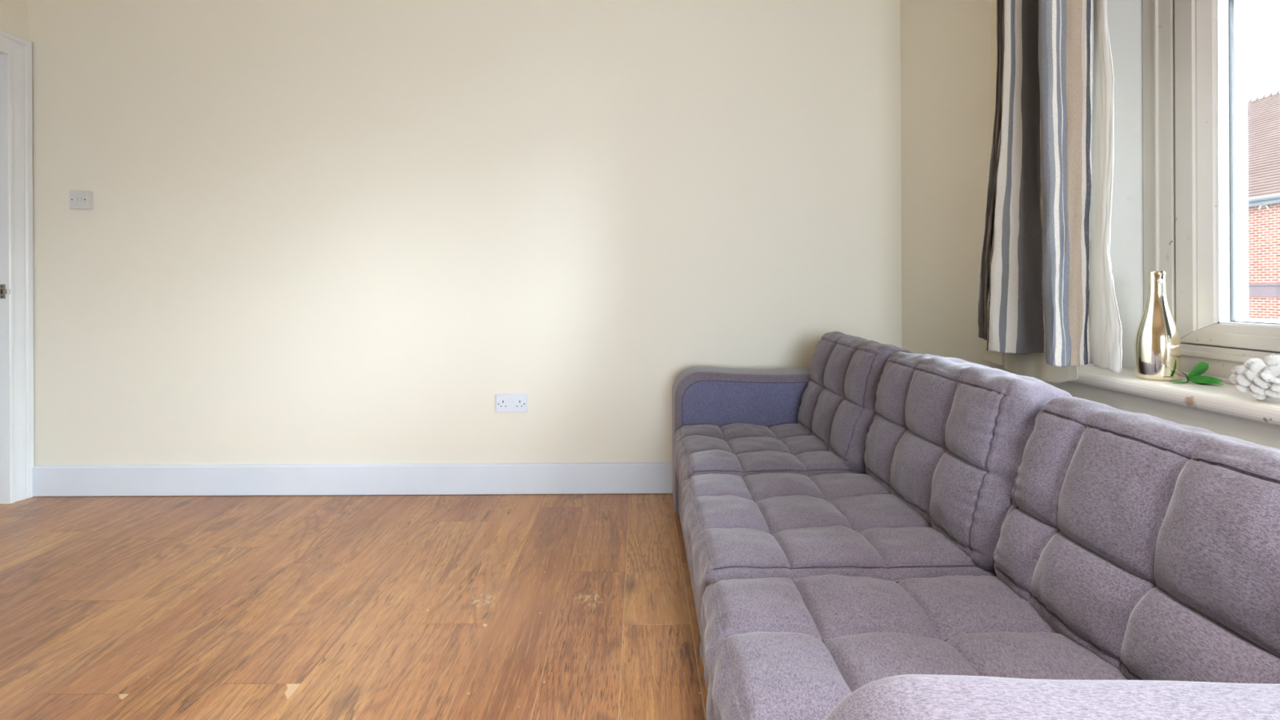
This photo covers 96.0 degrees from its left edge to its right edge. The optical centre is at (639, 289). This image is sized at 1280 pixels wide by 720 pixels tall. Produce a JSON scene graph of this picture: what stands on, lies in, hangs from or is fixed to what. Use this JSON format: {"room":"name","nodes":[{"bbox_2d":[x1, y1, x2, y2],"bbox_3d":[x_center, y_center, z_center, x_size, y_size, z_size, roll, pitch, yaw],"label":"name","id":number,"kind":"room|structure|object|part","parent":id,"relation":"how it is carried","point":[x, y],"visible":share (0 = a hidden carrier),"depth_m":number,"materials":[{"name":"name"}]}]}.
{"room":"living room","nodes":[
{"label":"living room","id":0,"kind":"room"},
{"bbox_2d":[0,0,28,39],"bbox_3d":[-2.921,-0.242,0.000,0.120,2.620,5.400,0,0,0],"label":"wall","id":1,"kind":"structure","parent":0,"point":[14,14],"depth_m":2.64,"materials":[{"name":"beige paint"}]},
{"bbox_2d":[0,28,34,503],"bbox_3d":[-2.928,-0.095,2.188,0.186,2.126,1.017,0,0,0],"label":"door","id":2,"kind":"structure","parent":1,"relation":"in","point":[16,199],"depth_m":2.63,"materials":[{"name":"white paint"}]},
{"bbox_3d":[-2.877,0.010,2.598,0.027,0.065,0.003,0,0,0],"label":"strike plate","id":3,"kind":"part","parent":2,"relation":"part of","materials":[{"name":"metal"}]},
{"bbox_3d":[-2.852,-1.111,2.188,0.026,0.096,1.017,0,0,0],"label":"architrave","id":4,"kind":"part","parent":2,"relation":"part of","materials":[{"name":"white paint"}]},
{"bbox_2d":[0,493,707,719],"bbox_3d":[-0.737,1.017,-0.025,4.837,0.120,5.750,0,0,0],"label":"floor","id":5,"kind":"structure","parent":0,"point":[480,606],"depth_m":1.72,"materials":[{"name":"laminate"}]},
{"bbox_2d":[671,331,1279,719],"bbox_3d":[0.582,0.558,1.438,0.962,0.787,2.237,0,0,0],"label":"sofa","id":6,"kind":"object","parent":5,"relation":"on","point":[872,530],"visible":1,"depth_m":0.96,"materials":[{"name":"grey fabric"}]},
{"bbox_3d":[0.602,0.623,2.440,0.923,0.579,0.223,0,0,0],"label":"armrest","id":7,"kind":"part","parent":6,"relation":"part of","materials":[{"name":"grey fabric"}]},
{"bbox_3d":[0.602,0.637,2.327,0.862,0.536,0.006,0,0,0],"label":"panel","id":8,"kind":"part","parent":6,"relation":"part of","materials":[{"name":"blue fabric"}]},
{"bbox_2d":[673,422,859,491],"bbox_3d":[0.449,0.619,2.029,0.645,0.197,0.618,0,0,0],"label":"seat cushion","id":9,"kind":"object","parent":6,"relation":"on","point":[742,450],"depth_m":1.94,"materials":[{"name":"grey fabric"}]},
{"bbox_2d":[680,472,996,622],"bbox_3d":[0.434,0.624,1.429,0.646,0.193,0.626,0,0,0],"label":"seat cushion","id":10,"kind":"object","parent":6,"relation":"on","point":[794,526],"depth_m":1.29,"materials":[{"name":"grey fabric"}]},
{"bbox_2d":[797,331,913,474],"bbox_3d":[0.747,0.381,2.030,0.262,0.436,0.628,0,0,0],"label":"cushion","id":11,"kind":"object","parent":6,"relation":"on","point":[837,399],"depth_m":1.88,"materials":[{"name":"grey fabric"}]},
{"bbox_2d":[699,573,1129,719],"bbox_3d":[0.425,0.628,0.832,0.647,0.194,0.622,0,0,0],"label":"seat cushion","id":12,"kind":"object","parent":6,"relation":"on","point":[773,646],"depth_m":0.91,"materials":[{"name":"grey fabric"}]},
{"bbox_2d":[864,351,1072,573],"bbox_3d":[0.766,0.382,1.428,0.248,0.416,0.635,0,0,0],"label":"cushion","id":13,"kind":"object","parent":6,"relation":"on","point":[946,439],"depth_m":1.26,"materials":[{"name":"grey fabric"}]},
{"bbox_3d":[0.602,0.623,0.428,0.923,0.577,0.208,0,0,0],"label":"armrest","id":14,"kind":"part","parent":6,"relation":"part of","materials":[{"name":"grey fabric"}]},
{"bbox_2d":[993,396,1279,684],"bbox_3d":[0.806,0.407,0.824,0.296,0.415,0.637,0,0,0],"label":"cushion","id":15,"kind":"object","parent":6,"relation":"on","point":[1147,545],"depth_m":0.83,"materials":[{"name":"grey fabric"}]},
{"bbox_2d":[28,0,902,465],"bbox_3d":[-0.743,-0.253,2.775,4.837,2.620,0.150,0,0,0],"label":"wall","id":16,"kind":"structure","parent":0,"point":[314,231],"depth_m":2.70,"materials":[{"name":"beige paint"}]},
{"bbox_2d":[69,190,93,208],"bbox_3d":[-2.602,-0.416,2.683,0.086,0.086,0.034,0,0,0],"label":"light switch","id":17,"kind":"object","parent":16,"relation":"attached to","point":[78,199],"visible":1,"depth_m":2.67,"materials":[{"name":"grey plastic"}]},
{"bbox_2d":[31,462,672,496],"bbox_3d":[-0.801,0.885,2.691,4.065,0.140,0.018,0,0,0],"label":"baseboard","id":18,"kind":"structure","parent":16,"relation":"attached to","point":[609,477],"depth_m":2.68,"materials":[{"name":"paint"}]},
{"bbox_2d":[495,393,527,412],"bbox_3d":[-0.601,0.532,2.693,0.146,0.086,0.014,0,0,0],"label":"wall socket","id":19,"kind":"object","parent":16,"relation":"attached to","point":[505,402],"visible":1,"depth_m":2.69,"materials":[{"name":"white plastic"}]},
{"bbox_2d":[900,0,1279,448],"bbox_3d":[1.376,-0.263,0.000,0.300,2.620,5.400,0,0,0],"label":"wall","id":20,"kind":"structure","parent":0,"point":[945,44],"depth_m":2.28,"materials":[{"name":"beige paint"}]},
{"bbox_2d":[1070,0,1279,426],"bbox_3d":[1.364,-0.481,0.570,0.327,1.483,2.460,0,0,0],"label":"window","id":21,"kind":"structure","parent":20,"relation":"in","point":[1180,197],"depth_m":1.47,"materials":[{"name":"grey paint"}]},
{"bbox_2d":[1134,271,1181,381],"bbox_3d":[1.298,0.089,1.446,0.086,0.271,0.086,0,0,0],"label":"champagne bottle","id":22,"kind":"object","parent":21,"relation":"on","point":[1157,340],"visible":1,"depth_m":1.42,"materials":[{"name":"gold metal"}]},
{"bbox_3d":[1.313,0.243,0.560,0.217,0.036,2.440,0,0,0],"label":"sill","id":23,"kind":"part","parent":21,"relation":"part of","materials":[{"name":"paint"}]},
{"bbox_2d":[1158,361,1223,384],"bbox_3d":[1.312,0.199,1.371,0.111,0.051,0.046,0,0,19],"label":"leaf sprig","id":24,"kind":"object","parent":21,"relation":"on","point":[1194,375],"visible":1,"depth_m":1.37,"materials":[{"name":"green plant"}]},
{"bbox_3d":[1.450,-0.474,0.555,0.095,1.437,2.110,0,0,0],"label":"frame","id":25,"kind":"part","parent":21,"relation":"part of","materials":[{"name":"paint"}]},
{"bbox_3d":[1.452,0.111,1.059,0.096,0.054,0.907,0,0,0],"label":"rail","id":26,"kind":"part","parent":21,"relation":"part of","materials":[{"name":"paint"}]},
{"bbox_2d":[1228,354,1279,403],"bbox_3d":[1.275,0.178,1.155,0.079,0.093,0.127,0,0,-29],"label":"ornament","id":27,"kind":"object","parent":21,"relation":"on","point":[1261,380],"visible":1,"depth_m":1.16,"materials":[{"name":"white ceramic"}]},
{"bbox_3d":[1.166,-1.322,0.600,0.112,0.048,2.988,0,0,0],"label":"pole","id":28,"kind":"object","parent":20,"relation":"attached to","visible":0},
{"bbox_2d":[977,0,1122,383],"bbox_3d":[1.133,-0.509,1.699,0.130,1.565,0.627,0,0,0],"label":"curtain","id":29,"kind":"object","parent":28,"relation":"hanging from","point":[1047,306],"visible":1,"depth_m":1.52,"materials":[{"name":"fabric"}]},
{"label":"outside","id":30,"kind":"structure","parent":0,"visible":0},
{"bbox_3d":[15.010,1.983,20.000,90.000,0.300,100.000,0,0,0],"label":"ground","id":31,"kind":"structure","parent":30,"visible":0},
{"bbox_2d":[1247,90,1279,318],"bbox_3d":[24.729,-2.903,19.500,10.215,9.582,23.300,0,0,0],"label":"brick house","id":32,"kind":"structure","parent":31,"relation":"on","point":[1263,112],"depth_m":18.73,"materials":[{"name":"brick"}]}
]}

